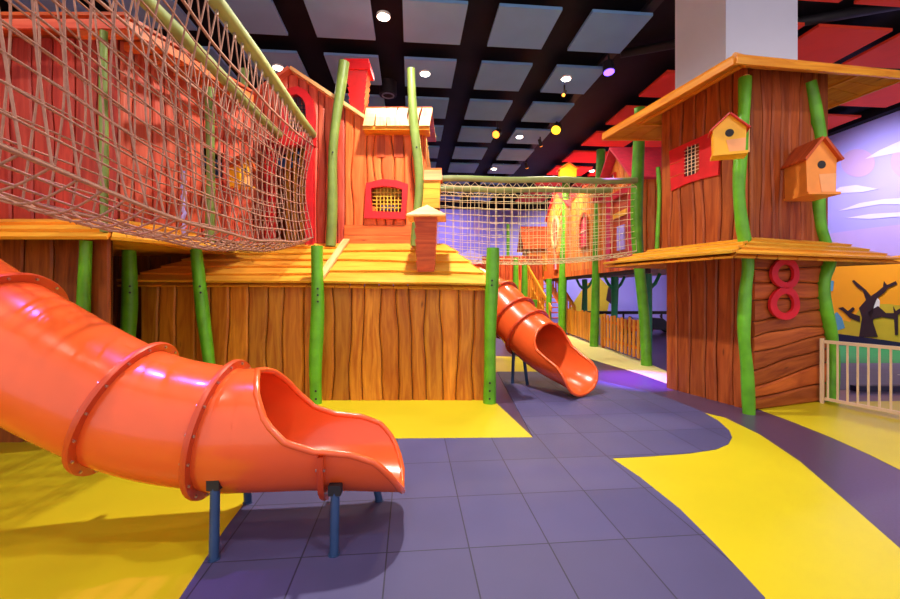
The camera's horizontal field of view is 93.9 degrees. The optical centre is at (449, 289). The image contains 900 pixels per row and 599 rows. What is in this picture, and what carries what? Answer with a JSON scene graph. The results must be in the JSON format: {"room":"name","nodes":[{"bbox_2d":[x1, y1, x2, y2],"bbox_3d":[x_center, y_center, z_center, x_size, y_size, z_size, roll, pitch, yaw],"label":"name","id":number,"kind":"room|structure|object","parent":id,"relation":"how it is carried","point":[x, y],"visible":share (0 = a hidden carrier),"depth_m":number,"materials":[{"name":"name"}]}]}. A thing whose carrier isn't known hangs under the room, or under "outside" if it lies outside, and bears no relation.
{"room":"indoor playground","nodes":[
{"label":"indoor playground","id":0,"kind":"room"},
{"bbox_2d":[0,0,899,199],"bbox_3d":[0.250,-4.800,12.400,28.500,0.100,27.200,0,0,0],"label":"ceiling","id":1,"kind":"structure","parent":0,"point":[607,95],"depth_m":8.69,"materials":[{"name":"black paint"}]},
{"bbox_2d":[12,0,88,11],"bbox_3d":[-6.371,-4.620,6.550,1.026,0.240,1.108,0,0,-5],"label":"acoustic panel","id":2,"kind":"object","parent":1,"relation":"hanging from","point":[48,4],"visible":0.29,"depth_m":6.67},
{"bbox_2d":[106,0,196,30],"bbox_3d":[-4.848,-4.620,6.691,1.026,0.240,1.108,0,0,-5],"label":"acoustic panel","id":3,"kind":"object","parent":1,"relation":"hanging from","point":[179,12],"visible":0.29,"depth_m":6.81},
{"bbox_2d":[183,46,236,78],"bbox_3d":[-5.002,-4.620,8.353,1.026,0.240,1.108,0,0,-5],"label":"acoustic panel","id":4,"kind":"object","parent":1,"relation":"hanging from","point":[212,52],"visible":0.18,"depth_m":8.25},
{"bbox_2d":[208,0,287,35],"bbox_3d":[-3.324,-4.620,6.832,1.026,0.240,1.108,0,0,-5],"label":"acoustic panel","id":5,"kind":"object","parent":1,"relation":"hanging from","point":[256,16],"visible":0.83,"depth_m":6.91,"materials":[{"name":"fabric"}]},
{"bbox_2d":[242,49,308,79],"bbox_3d":[-3.478,-4.620,8.494,1.026,0.240,1.108,0,0,-5],"label":"acoustic panel","id":6,"kind":"object","parent":1,"relation":"hanging from","point":[288,58],"visible":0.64,"depth_m":8.20,"materials":[{"name":"fabric"}]},
{"bbox_2d":[304,0,375,39],"bbox_3d":[-1.801,-4.620,6.974,1.026,0.240,1.108,0,0,-5],"label":"acoustic panel","id":7,"kind":"object","parent":1,"relation":"hanging from","point":[342,19],"visible":1,"depth_m":6.96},
{"bbox_2d":[324,52,381,84],"bbox_3d":[-1.955,-4.620,8.635,1.026,0.240,1.108,0,0,-5],"label":"acoustic panel","id":8,"kind":"object","parent":1,"relation":"hanging from","point":[332,59],"visible":0.39,"depth_m":8.31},
{"bbox_2d":[344,93,384,106],"bbox_3d":[-2.109,-4.620,10.297,1.026,0.240,1.108,0,0,-5],"label":"acoustic panel","id":9,"kind":"object","parent":1,"relation":"hanging from","point":[374,100],"visible":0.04,"depth_m":9.97,"materials":[{"name":"fabric"}]},
{"bbox_2d":[377,10,389,20],"bbox_3d":[-1.089,-4.484,6.877,0.225,0.052,0.225,0,0,0],"label":"recessed light","id":10,"kind":"object","parent":1,"relation":"attached to","point":[382,15],"visible":1,"depth_m":6.83,"materials":[{"name":"white paint"}]},
{"bbox_2d":[379,78,396,98],"bbox_3d":[-1.417,-4.688,9.600,0.400,0.525,0.400,0,0,0],"label":"spotlight","id":11,"kind":"object","parent":1,"relation":"attached to","point":[388,89],"visible":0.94,"depth_m":9.46,"materials":[{"name":"grey paint"}]},
{"bbox_2d":[405,96,448,118],"bbox_3d":[-0.586,-4.620,10.438,1.026,0.240,1.108,0,0,-5],"label":"acoustic panel","id":12,"kind":"object","parent":1,"relation":"hanging from","point":[439,105],"visible":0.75,"depth_m":10.19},
{"bbox_2d":[404,56,456,87],"bbox_3d":[-0.432,-4.620,8.777,1.026,0.240,1.108,0,0,-5],"label":"acoustic panel","id":13,"kind":"object","parent":1,"relation":"hanging from","point":[442,70],"visible":0.79,"depth_m":8.61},
{"bbox_2d":[428,146,438,157],"bbox_3d":[-0.894,-4.620,13.762,1.026,0.240,1.108,0,0,-5],"label":"acoustic panel","id":14,"kind":"object","parent":1,"relation":"hanging from","point":[433,150],"visible":0.18,"depth_m":13.65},
{"bbox_2d":[403,0,467,44],"bbox_3d":[-0.277,-4.620,7.115,1.026,0.240,1.108,0,0,-5],"label":"acoustic panel","id":15,"kind":"object","parent":1,"relation":"hanging from","point":[424,21],"visible":1,"depth_m":7.01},
{"bbox_2d":[448,162,478,172],"bbox_3d":[0.475,-4.620,15.565,1.026,0.240,1.108,0,0,-5],"label":"acoustic panel","id":16,"kind":"object","parent":1,"relation":"hanging from","point":[454,167],"visible":1,"depth_m":15.43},
{"bbox_2d":[452,146,486,159],"bbox_3d":[0.629,-4.620,13.903,1.026,0.240,1.108,0,0,-5],"label":"acoustic panel","id":17,"kind":"object","parent":1,"relation":"hanging from","point":[477,153],"visible":1,"depth_m":13.75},
{"bbox_2d":[457,126,496,142],"bbox_3d":[0.784,-4.620,12.242,1.026,0.240,1.108,0,0,-5],"label":"acoustic panel","id":18,"kind":"object","parent":1,"relation":"hanging from","point":[467,133],"visible":0.96,"depth_m":12.15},
{"bbox_2d":[464,99,512,120],"bbox_3d":[0.938,-4.620,10.580,1.026,0.240,1.108,0,0,-5],"label":"acoustic panel","id":19,"kind":"object","parent":1,"relation":"hanging from","point":[477,109],"visible":1,"depth_m":10.47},
{"bbox_2d":[474,60,532,90],"bbox_3d":[1.092,-4.620,8.918,1.026,0.240,1.108,0,0,-5],"label":"acoustic panel","id":20,"kind":"object","parent":1,"relation":"hanging from","point":[492,75],"visible":1,"depth_m":8.81,"materials":[{"name":"fabric"}]},
{"bbox_2d":[487,163,520,173],"bbox_3d":[1.999,-4.620,15.706,1.026,0.240,1.108,0,0,-5],"label":"acoustic panel","id":21,"kind":"object","parent":1,"relation":"hanging from","point":[503,168],"visible":1,"depth_m":15.55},
{"bbox_2d":[496,148,533,160],"bbox_3d":[2.153,-4.620,14.045,1.026,0.240,1.108,0,0,-5],"label":"acoustic panel","id":22,"kind":"object","parent":1,"relation":"hanging from","point":[512,154],"visible":1,"depth_m":13.95,"materials":[{"name":"fabric"}]},
{"bbox_2d":[487,3,561,48],"bbox_3d":[1.246,-4.620,7.256,1.026,0.240,1.108,0,0,-5],"label":"acoustic panel","id":23,"kind":"object","parent":1,"relation":"hanging from","point":[514,25],"visible":1,"depth_m":7.15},
{"bbox_2d":[507,128,550,143],"bbox_3d":[2.307,-4.620,12.383,1.026,0.240,1.108,0,0,-5],"label":"acoustic panel","id":24,"kind":"object","parent":1,"relation":"hanging from","point":[530,135],"visible":0.86,"depth_m":12.23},
{"bbox_2d":[515,195,548,201],"bbox_3d":[4.056,-4.620,20.925,1.395,0.240,1.108,0,0,-5],"label":"acoustic panel","id":25,"kind":"object","parent":1,"relation":"hanging from","point":[521,199],"visible":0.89,"depth_m":20.89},
{"bbox_2d":[521,101,573,122],"bbox_3d":[2.461,-4.620,10.721,1.026,0.240,1.108,0,0,-5],"label":"acoustic panel","id":26,"kind":"object","parent":1,"relation":"hanging from","point":[546,112],"visible":0.96,"depth_m":10.61,"materials":[{"name":"fabric"}]},
{"bbox_2d":[546,165,592,175],"bbox_3d":[4.518,-4.620,15.940,1.395,0.240,1.108,0,0,-5],"label":"acoustic panel","id":27,"kind":"object","parent":1,"relation":"hanging from","point":[582,169],"visible":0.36,"depth_m":15.81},
{"bbox_2d":[540,64,602,93],"bbox_3d":[2.615,-4.620,9.059,1.026,0.240,1.108,0,0,-5],"label":"acoustic panel","id":28,"kind":"object","parent":1,"relation":"hanging from","point":[583,77],"visible":0.86,"depth_m":8.98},
{"bbox_2d":[497,0,663,186],"bbox_3d":[2.877,-4.670,11.314,0.180,0.140,20.000,0,0,-5],"label":"cable tray","id":29,"kind":"object","parent":1,"relation":"attached to","point":[650,6],"visible":0.18,"depth_m":8.42,"materials":[{"name":"metal"}]},
{"bbox_2d":[562,150,607,162],"bbox_3d":[4.673,-4.620,14.278,1.395,0.240,1.108,0,0,-5],"label":"acoustic panel","id":30,"kind":"object","parent":1,"relation":"hanging from","point":[581,156],"visible":0.82,"depth_m":14.22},
{"bbox_2d":[581,131,631,146],"bbox_3d":[4.827,-4.620,12.617,1.395,0.240,1.108,0,0,-5],"label":"acoustic panel","id":31,"kind":"object","parent":1,"relation":"hanging from","point":[595,139],"visible":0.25,"depth_m":12.81,"materials":[{"name":"fabric"}]},
{"bbox_2d":[602,54,615,75],"bbox_3d":[3.100,-4.485,8.197,0.240,0.531,0.254,0,0,0],"label":"spotlight","id":32,"kind":"object","parent":1,"relation":"attached to","point":[608,65],"visible":0.96,"depth_m":8.14,"materials":[{"name":"black"}]},
{"bbox_2d":[567,9,652,53],"bbox_3d":[2.769,-4.620,7.398,1.026,0.240,1.108,0,0,-5],"label":"acoustic panel","id":33,"kind":"object","parent":1,"relation":"hanging from","point":[603,31],"visible":1,"depth_m":7.28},
{"bbox_2d":[605,105,646,124],"bbox_3d":[4.981,-4.620,10.955,1.395,0.240,1.108,0,0,-5],"label":"acoustic panel","id":34,"kind":"object","parent":1,"relation":"hanging from","point":[627,111],"visible":0.18,"depth_m":10.83,"materials":[{"name":"fabric"}]},
{"bbox_2d":[638,70,674,97],"bbox_3d":[5.135,-4.620,9.293,1.395,0.240,1.108,0,0,-5],"label":"acoustic panel","id":35,"kind":"object","parent":1,"relation":"hanging from","point":[663,85],"visible":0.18,"depth_m":9.29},
{"bbox_2d":[621,5,899,57],"bbox_3d":[5.899,-4.640,7.326,5.413,0.160,0.160,0,0,20],"label":"air duct","id":36,"kind":"object","parent":1,"relation":"hanging from","point":[864,10],"visible":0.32,"depth_m":7.13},
{"bbox_2d":[828,114,860,129],"bbox_3d":[9.954,-4.620,11.416,1.395,0.240,1.108,0,0,-5],"label":"acoustic panel","id":37,"kind":"object","parent":1,"relation":"hanging from","point":[834,120],"visible":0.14,"depth_m":11.08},
{"bbox_2d":[798,23,892,62],"bbox_3d":[6.947,-4.620,7.785,1.395,0.240,1.108,0,0,-5],"label":"acoustic panel","id":38,"kind":"object","parent":1,"relation":"hanging from","point":[825,43],"visible":0.82,"depth_m":7.58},
{"bbox_2d":[839,82,899,107],"bbox_3d":[10.109,-4.620,9.755,1.395,0.240,1.108,0,0,-5],"label":"acoustic panel","id":39,"kind":"object","parent":1,"relation":"hanging from","point":[888,96],"visible":0.58,"depth_m":9.92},
{"bbox_2d":[842,33,899,68],"bbox_3d":[8.605,-4.620,7.939,1.395,0.240,1.108,0,0,-5],"label":"acoustic panel","id":40,"kind":"object","parent":1,"relation":"hanging from","point":[886,54],"visible":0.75,"depth_m":8.10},
{"bbox_2d":[854,0,899,6],"bbox_3d":[7.101,-4.620,6.123,1.395,0.240,1.108,0,0,-5],"label":"acoustic panel","id":41,"kind":"object","parent":1,"relation":"hanging from","point":[891,3],"visible":1,"depth_m":6.57,"materials":[{"name":"fabric"}]},
{"bbox_2d":[350,209,633,317],"bbox_3d":[-1.342,-1.625,22.045,23.400,6.250,0.150,0,0,-5],"label":"wall","id":42,"kind":"structure","parent":0,"point":[626,291],"depth_m":22.35,"materials":[{"name":"paint"}]},
{"bbox_2d":[440,199,549,210],"bbox_3d":[-1.520,-4.600,21.793,23.000,0.700,0.280,0,0,-5],"label":"trim","id":43,"kind":"structure","parent":42,"relation":"attached to","point":[481,204],"depth_m":22.00,"materials":[{"name":"black paint"}]},
{"bbox_2d":[460,218,610,317],"bbox_3d":[6.403,-1.127,22.680,13.914,5.364,0.009,0,0,-5],"label":"wall mural","id":44,"kind":"object","parent":42,"relation":"attached to","point":[605,291],"visible":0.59,"depth_m":22.79,"materials":[{"name":"paint"}]},
{"bbox_2d":[496,317,899,598],"bbox_3d":[0.000,1.548,12.400,33.013,0.104,32.396,0,0,12],"label":"floor","id":45,"kind":"structure","parent":0,"point":[792,536],"depth_m":3.20,"materials":[{"name":"rubber"}]},
{"bbox_2d":[0,400,531,598],"bbox_3d":[-3.579,1.497,2.500,8.841,0.006,7.000,0,0,0],"label":"floor","id":46,"kind":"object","parent":45,"relation":"on","point":[64,535],"visible":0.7,"depth_m":2.72,"materials":[{"name":"rubber"}]},
{"bbox_2d":[76,240,92,311],"bbox_3d":[-3.542,0.514,4.066,0.149,1.977,0.123,0,0,0],"label":"timber post","id":47,"kind":"object","parent":46,"relation":"on","point":[84,279],"visible":0.3,"depth_m":4.02,"materials":[{"name":"green paint"}]},
{"bbox_2d":[0,12,253,441],"bbox_3d":[-4.995,-0.600,5.130,4.810,4.200,2.540,0,0,0],"label":"playhouse","id":48,"kind":"object","parent":46,"relation":"on","point":[46,246],"visible":0.48,"depth_m":4.35,"materials":[{"name":"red wood"}]},
{"bbox_2d":[98,29,108,231],"bbox_3d":[-3.283,-1.500,3.984,0.085,1.901,0.076,0,0,0],"label":"slim post","id":49,"kind":"object","parent":48,"relation":"on","point":[103,34],"visible":0.59,"depth_m":3.96,"materials":[{"name":"green paint"}]},
{"bbox_2d":[180,171,186,235],"bbox_3d":[-2.930,-0.951,4.620,0.068,0.720,0.067,0,0,0],"label":"chain","id":50,"kind":"object","parent":48,"relation":"on","point":[184,213],"visible":0.48,"depth_m":4.61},
{"bbox_2d":[205,86,214,241],"bbox_3d":[-2.858,-1.460,5.001,0.112,1.881,0.109,0,0,0],"label":"slim post","id":51,"kind":"object","parent":48,"relation":"attached to","point":[210,103],"visible":0.5,"depth_m":4.96,"materials":[{"name":"green paint"}]},
{"bbox_2d":[227,155,255,189],"bbox_3d":[-2.689,-1.524,5.423,0.230,0.409,0.294,0,0,17],"label":"window","id":52,"kind":"structure","parent":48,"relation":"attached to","point":[231,172],"depth_m":5.35,"materials":[{"name":"yellow paint"}]},
{"bbox_2d":[120,250,137,336],"bbox_3d":[-4.207,0.481,5.507,0.205,2.040,0.185,0,0,0],"label":"timber post","id":53,"kind":"object","parent":46,"relation":"on","point":[129,276],"visible":0.59,"depth_m":5.44,"materials":[{"name":"green paint"}]},
{"bbox_2d":[190,248,215,363],"bbox_3d":[-3.212,0.481,5.509,0.367,2.050,0.165,0,0,0],"label":"timber post","id":54,"kind":"object","parent":46,"relation":"on","point":[201,301],"visible":0.69,"depth_m":5.45,"materials":[{"name":"green paint"}]},
{"bbox_2d":[309,245,323,404],"bbox_3d":[-1.755,0.462,5.537,0.203,2.081,0.181,0,0,26],"label":"timber post","id":55,"kind":"object","parent":46,"relation":"on","point":[316,337],"visible":0.98,"depth_m":5.46,"materials":[{"name":"green paint"}]},
{"bbox_2d":[483,247,498,404],"bbox_3d":[0.543,0.473,5.547,0.214,2.058,0.195,0,0,0],"label":"timber post","id":56,"kind":"object","parent":46,"relation":"on","point":[492,256],"visible":1,"depth_m":5.48,"materials":[{"name":"green paint"}]},
{"bbox_2d":[113,239,500,399],"bbox_3d":[-3.260,0.349,7.230,7.880,2.301,3.440,0,0,0],"label":"platform","id":57,"kind":"object","parent":45,"relation":"on","point":[386,341],"visible":0.62,"depth_m":5.69,"materials":[{"name":"orange wood"}]},
{"bbox_2d":[0,0,316,251],"bbox_3d":[-2.225,-1.421,3.900,0.751,2.114,5.259,0,0,-3],"label":"bridge","id":58,"kind":"object","parent":57,"relation":"attached to","point":[222,10],"visible":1,"depth_m":3.23,"materials":[{"name":"brown fabric"}]},
{"bbox_2d":[325,59,348,245],"bbox_3d":[-1.721,-2.082,6.416,0.366,2.826,0.176,0,0,0],"label":"timber post","id":59,"kind":"object","parent":57,"relation":"on","point":[343,65],"visible":0.99,"depth_m":6.36,"materials":[{"name":"green paint"}]},
{"bbox_2d":[251,66,435,244],"bbox_3d":[-1.944,-2.077,7.425,3.347,2.754,2.190,0,0,0],"label":"playhouse","id":60,"kind":"object","parent":57,"relation":"on","point":[376,175],"visible":0.53,"depth_m":6.59,"materials":[{"name":"orange"}]},
{"bbox_2d":[288,98,305,131],"bbox_3d":[-2.379,-2.729,6.576,0.320,0.540,0.012,0,0,0],"label":"window grille","id":61,"kind":"object","parent":60,"relation":"attached to","point":[300,105],"depth_m":6.57,"materials":[{"name":"paint"}]},
{"bbox_2d":[344,58,373,113],"bbox_3d":[-1.512,-3.317,6.950,0.450,0.842,0.400,0,0,0],"label":"chimney","id":62,"kind":"object","parent":60,"relation":"on","point":[360,73],"visible":0.79,"depth_m":6.81,"materials":[{"name":"red paint"}]},
{"bbox_2d":[372,187,401,211],"bbox_3d":[-0.989,-1.414,6.596,0.470,0.402,0.012,0,0,0],"label":"window grille","id":63,"kind":"object","parent":60,"relation":"attached to","point":[373,208],"depth_m":6.59,"materials":[{"name":"yellow paint"}]},
{"bbox_2d":[407,67,423,245],"bbox_3d":[-0.518,-1.986,6.305,0.255,2.661,0.148,0,0,0],"label":"timber post","id":64,"kind":"object","parent":57,"relation":"on","point":[411,84],"visible":0.88,"depth_m":6.25,"materials":[{"name":"green paint"}]},
{"bbox_2d":[422,168,441,210],"bbox_3d":[-0.284,-1.550,6.450,0.330,0.630,0.340,0,0,0],"label":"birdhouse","id":65,"kind":"object","parent":64,"relation":"attached to","point":[432,176],"visible":0.74,"depth_m":6.30,"materials":[{"name":"wood"}]},
{"bbox_2d":[406,205,445,271],"bbox_3d":[-0.320,-0.720,5.850,0.530,0.938,0.530,0,0,0],"label":"chimney","id":66,"kind":"object","parent":57,"relation":"on","point":[425,218],"visible":0.98,"depth_m":5.71,"materials":[{"name":"orange"}]},
{"bbox_2d":[437,175,637,264],"bbox_3d":[1.685,-1.354,8.473,3.880,1.676,1.025,0,0,0],"label":"bridge","id":67,"kind":"object","parent":57,"relation":"attached to","point":[452,188],"visible":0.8,"depth_m":8.14,"materials":[{"name":"beige fabric"}]},
{"bbox_2d":[179,372,764,598],"bbox_3d":[0.288,1.496,3.278,4.012,0.008,9.244,0,0,23],"label":"floor rubber tiles","id":68,"kind":"structure","parent":45,"relation":"on","point":[551,513],"depth_m":2.64,"materials":[{"name":"rubber"}]},
{"bbox_2d":[0,259,404,562],"bbox_3d":[-3.439,-0.025,3.087,6.378,3.062,1.593,0,0,15],"label":"slide","id":69,"kind":"object","parent":68,"relation":"on","point":[77,387],"visible":1,"depth_m":2.35,"materials":[{"name":"orange plastic"}]},
{"bbox_2d":[421,263,597,396],"bbox_3d":[0.575,0.227,7.267,3.976,2.553,1.179,0,0,42],"label":"slide","id":70,"kind":"object","parent":68,"relation":"on","point":[527,332],"visible":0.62,"depth_m":6.44,"materials":[{"name":"orange plastic"}]},
{"bbox_2d":[513,257,518,289],"bbox_3d":[2.427,0.150,15.503,0.216,2.702,0.211,0,0,0],"label":"timber post","id":71,"kind":"object","parent":45,"relation":"on","point":[515,267],"visible":0.28,"depth_m":15.42,"materials":[{"name":"green paint"}]},
{"bbox_2d":[496,356,536,371],"bbox_3d":[1.176,1.498,8.688,1.619,0.003,2.009,0,0,0],"label":"strip","id":72,"kind":"object","parent":45,"relation":"on","point":[503,363],"visible":0.35,"depth_m":8.33,"materials":[{"name":"yellow rubber"}]},
{"bbox_2d":[505,280,543,308],"bbox_3d":[2.882,0.550,16.491,1.600,1.900,0.043,0,0,0],"label":"screen","id":73,"kind":"object","parent":45,"relation":"on","point":[541,282],"visible":0.11,"depth_m":16.47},
{"bbox_2d":[521,265,527,296],"bbox_3d":[2.520,0.300,14.204,0.221,2.402,0.210,0,0,0],"label":"timber post","id":74,"kind":"object","parent":45,"relation":"on","point":[524,286],"visible":0.44,"depth_m":14.11,"materials":[{"name":"green paint"}]},
{"bbox_2d":[523,256,575,323],"bbox_3d":[3.716,0.035,16.207,0.950,2.930,3.049,0,0,-10],"label":"staircase","id":75,"kind":"structure","parent":45,"relation":"on","point":[536,284],"depth_m":15.95,"materials":[{"name":"orange wood"}]},
{"bbox_2d":[576,279,591,311],"bbox_3d":[5.000,0.542,15.604,0.672,1.919,0.211,0,0,0],"label":"tree","id":76,"kind":"object","parent":45,"relation":"on","point":[584,287],"visible":0.66,"depth_m":15.52,"materials":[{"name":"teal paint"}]},
{"bbox_2d":[604,276,625,339],"bbox_3d":[4.900,0.541,12.501,0.672,1.919,0.212,0,0,0],"label":"post","id":77,"kind":"object","parent":45,"relation":"on","point":[614,285],"visible":0.73,"depth_m":12.42,"materials":[{"name":"teal paint"}]},
{"bbox_2d":[566,334,666,382],"bbox_3d":[3.179,1.498,11.226,1.794,0.003,9.048,0,0,0],"label":"strip","id":78,"kind":"object","parent":45,"relation":"on","point":[605,355],"visible":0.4,"depth_m":9.05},
{"bbox_2d":[546,279,551,320],"bbox_3d":[3.514,0.549,14.901,0.220,1.902,0.212,0,0,0],"label":"timber post","id":79,"kind":"object","parent":78,"relation":"on","point":[548,281],"visible":0.73,"depth_m":14.82,"materials":[{"name":"green paint"}]},
{"bbox_2d":[559,297,565,330],"bbox_3d":[3.717,0.875,13.904,0.219,1.253,0.211,0,0,0],"label":"timber post","id":80,"kind":"object","parent":78,"relation":"on","point":[562,307],"visible":0.83,"depth_m":13.81,"materials":[{"name":"green paint"}]},
{"bbox_2d":[558,164,569,332],"bbox_3d":[3.887,-1.375,14.306,0.402,5.752,0.281,0,0,0],"label":"timber post","id":81,"kind":"object","parent":78,"relation":"on","point":[562,287],"visible":0.52,"depth_m":14.20,"materials":[{"name":"green paint"}]},
{"bbox_2d":[556,162,578,176],"bbox_3d":[3.867,-3.881,13.835,0.654,0.555,0.370,0,0,0],"label":"birdhouse","id":82,"kind":"object","parent":81,"relation":"attached to","point":[570,170],"visible":0.68,"depth_m":13.70,"materials":[{"name":"yellow paint"}]},
{"bbox_2d":[566,309,590,340],"bbox_3d":[3.955,1.046,12.725,0.110,0.908,2.750,0,0,0],"label":"picket fence","id":83,"kind":"object","parent":78,"relation":"on","point":[577,322],"visible":0.81,"depth_m":12.75,"materials":[{"name":"orange"}]},
{"bbox_2d":[589,149,604,346],"bbox_3d":[3.914,-1.108,11.149,0.414,5.226,0.228,0,0,0],"label":"timber post","id":84,"kind":"object","parent":78,"relation":"on","point":[600,154],"visible":0.66,"depth_m":11.06,"materials":[{"name":"green paint"}]},
{"bbox_2d":[482,251,666,281],"bbox_3d":[3.920,-0.800,13.725,6.400,1.200,10.550,0,0,0],"label":"platform","id":85,"kind":"object","parent":84,"relation":"on","point":[505,271],"visible":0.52,"depth_m":14.48,"materials":[{"name":"orange wood"}]},
{"bbox_2d":[517,226,546,276],"bbox_3d":[3.725,-1.685,18.300,1.350,2.170,1.700,0,0,0],"label":"playhouse","id":86,"kind":"object","parent":85,"relation":"on","point":[528,234],"visible":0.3,"depth_m":17.81,"materials":[{"name":"orange"}]},
{"bbox_2d":[544,193,575,274],"bbox_3d":[4.670,-2.135,15.350,1.700,3.070,3.300,0,0,0],"label":"playhouse","id":87,"kind":"object","parent":85,"relation":"on","point":[551,245],"visible":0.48,"depth_m":15.08,"materials":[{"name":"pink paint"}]},
{"bbox_2d":[571,184,604,270],"bbox_3d":[4.673,-1.810,12.200,1.695,2.420,2.700,0,0,0],"label":"playhouse","id":88,"kind":"object","parent":85,"relation":"on","point":[601,206],"visible":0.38,"depth_m":12.07,"materials":[{"name":"orange"}]},
{"bbox_2d":[592,147,661,265],"bbox_3d":[5.145,-1.945,9.675,2.950,2.690,2.350,0,0,0],"label":"playhouse","id":89,"kind":"object","parent":85,"relation":"on","point":[618,161],"visible":0.26,"depth_m":9.27,"materials":[{"name":"pink paint"}]},
{"bbox_2d":[601,314,640,361],"bbox_3d":[3.955,1.046,9.800,0.110,0.908,2.300,0,0,0],"label":"picket fence","id":90,"kind":"object","parent":78,"relation":"on","point":[613,323],"visible":0.9,"depth_m":9.55,"materials":[{"name":"orange"}]},
{"bbox_2d":[630,106,651,365],"bbox_3d":[3.792,-1.026,8.283,0.477,5.064,0.270,0,0,-25],"label":"timber post","id":91,"kind":"object","parent":78,"relation":"on","point":[638,153],"visible":0.78,"depth_m":8.20,"materials":[{"name":"green paint"}]},
{"bbox_2d":[587,311,666,318],"bbox_3d":[7.700,1.165,16.540,5.000,0.670,0.080,0,0,0],"label":"barrier","id":92,"kind":"object","parent":45,"relation":"on","point":[661,313],"visible":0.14,"depth_m":16.50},
{"bbox_2d":[645,273,660,344],"bbox_3d":[4.850,0.542,10.301,0.672,1.920,0.211,0,0,0],"label":"post","id":93,"kind":"object","parent":45,"relation":"on","point":[650,285],"visible":0.46,"depth_m":10.21,"materials":[{"name":"teal paint"}]},
{"bbox_2d":[652,316,666,331],"bbox_3d":[7.300,1.193,14.800,1.040,0.614,0.540,0,0,11],"label":"car","id":94,"kind":"object","parent":45,"relation":"on","point":[660,323],"visible":0.59,"depth_m":14.56,"materials":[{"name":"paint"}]},
{"bbox_2d":[733,75,755,414],"bbox_3d":[3.547,-0.529,5.066,0.299,4.066,0.149,0,0,-23],"label":"timber post","id":95,"kind":"object","parent":45,"relation":"on","point":[744,306],"visible":0.86,"depth_m":5.02,"materials":[{"name":"green paint"}]},
{"bbox_2d":[602,52,899,408],"bbox_3d":[4.224,-0.814,6.097,3.160,4.629,2.210,0,0,-19],"label":"tower","id":96,"kind":"object","parent":45,"relation":"on","point":[701,253],"visible":0.85,"depth_m":5.51,"materials":[{"name":"orange wood"}]},
{"bbox_2d":[655,167,660,248],"bbox_3d":[3.220,-1.200,6.500,0.099,1.403,0.063,0,0,0],"label":"timber post","id":97,"kind":"object","parent":96,"relation":"attached to","point":[658,170],"visible":0.88,"depth_m":6.47,"materials":[{"name":"green paint"}]},
{"bbox_2d":[684,144,698,175],"bbox_3d":[3.408,-1.837,5.931,0.011,0.431,0.244,0,0,-19],"label":"window grille","id":98,"kind":"object","parent":96,"relation":"attached to","point":[691,151],"depth_m":5.94,"materials":[{"name":"beige paint"}]},
{"bbox_2d":[669,133,720,190],"bbox_3d":[3.434,-1.802,5.918,0.050,0.655,0.804,0,0,-19],"label":"window","id":99,"kind":"structure","parent":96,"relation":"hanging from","point":[690,165],"depth_m":5.92,"materials":[{"name":"red paint"}]},
{"bbox_2d":[708,112,750,160],"bbox_3d":[3.095,-1.705,4.669,0.419,0.459,0.230,0,0,18],"label":"birdhouse","id":100,"kind":"object","parent":96,"relation":"attached to","point":[728,136],"visible":1,"depth_m":4.61,"materials":[{"name":"yellow paint"}]},
{"bbox_2d":[768,260,799,319],"bbox_3d":[4.245,-0.016,5.335,0.547,0.788,0.035,0,0,-19],"label":"number sign","id":101,"kind":"object","parent":96,"relation":"attached to","point":[784,287],"visible":0.95,"depth_m":5.31,"materials":[{"name":"red paint"}]},
{"bbox_2d":[780,136,844,201],"bbox_3d":[4.447,-1.480,5.184,0.490,0.688,0.432,0,0,0],"label":"birdhouse","id":102,"kind":"object","parent":96,"relation":"attached to","point":[810,168],"visible":0.99,"depth_m":5.02,"materials":[{"name":"orange paint"}]},
{"bbox_2d":[805,79,840,402],"bbox_3d":[4.951,-0.622,5.590,0.608,4.256,0.165,0,0,-20],"label":"timber post","id":103,"kind":"object","parent":45,"relation":"on","point":[818,123],"visible":0.56,"depth_m":5.55,"materials":[{"name":"green paint"}]},
{"bbox_2d":[820,338,899,414],"bbox_3d":[5.350,1.070,4.650,0.040,0.860,2.040,0,0,-25],"label":"metal railing","id":104,"kind":"object","parent":45,"relation":"on","point":[822,341],"visible":1,"depth_m":5.24,"materials":[{"name":"beige paint"}]},
{"bbox_2d":[839,346,899,362],"bbox_3d":[9.950,1.497,9.950,8.100,0.006,2.700,0,0,0],"label":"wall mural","id":105,"kind":"structure","parent":45,"relation":"on","point":[852,349],"depth_m":9.58},
{"bbox_2d":[850,385,899,391],"bbox_3d":[9.500,1.460,6.250,7.000,0.080,0.100,0,0,0],"label":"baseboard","id":106,"kind":"structure","parent":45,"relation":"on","point":[862,388],"depth_m":6.20,"materials":[{"name":"blue paint"}]},
{"bbox_2d":[675,0,797,88],"bbox_3d":[4.147,-1.625,6.186,1.040,6.250,1.082,0,0,-5],"label":"pillar","id":107,"kind":"structure","parent":0,"point":[708,33],"depth_m":5.69,"materials":[{"name":"white paint"}]},
{"bbox_2d":[634,110,899,320],"bbox_3d":[11.243,-1.625,11.688,0.150,6.250,23.200,0,0,-5],"label":"wall","id":108,"kind":"structure","parent":0,"point":[872,136],"depth_m":11.37,"materials":[{"name":"paint"}]},
{"bbox_2d":[828,102,899,136],"bbox_3d":[10.910,-4.725,13.064,0.240,0.450,20.000,0,0,-5],"label":"trim","id":109,"kind":"structure","parent":108,"relation":"attached to","point":[873,113],"depth_m":11.08,"materials":[{"name":"black paint"}]},
{"bbox_2d":[830,141,899,345],"bbox_3d":[11.265,-1.076,10.456,0.027,5.628,4.575,0,0,-5],"label":"wall mural","id":110,"kind":"object","parent":108,"relation":"attached to","point":[865,298],"visible":0.82,"depth_m":11.24,"materials":[{"name":"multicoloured paint"}]},
{"bbox_2d":[840,363,899,389],"bbox_3d":[9.350,1.498,7.450,7.300,0.004,2.300,0,0,0],"label":"wall","id":111,"kind":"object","parent":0,"point":[852,366],"depth_m":7.44,"materials":[{"name":"paint"}]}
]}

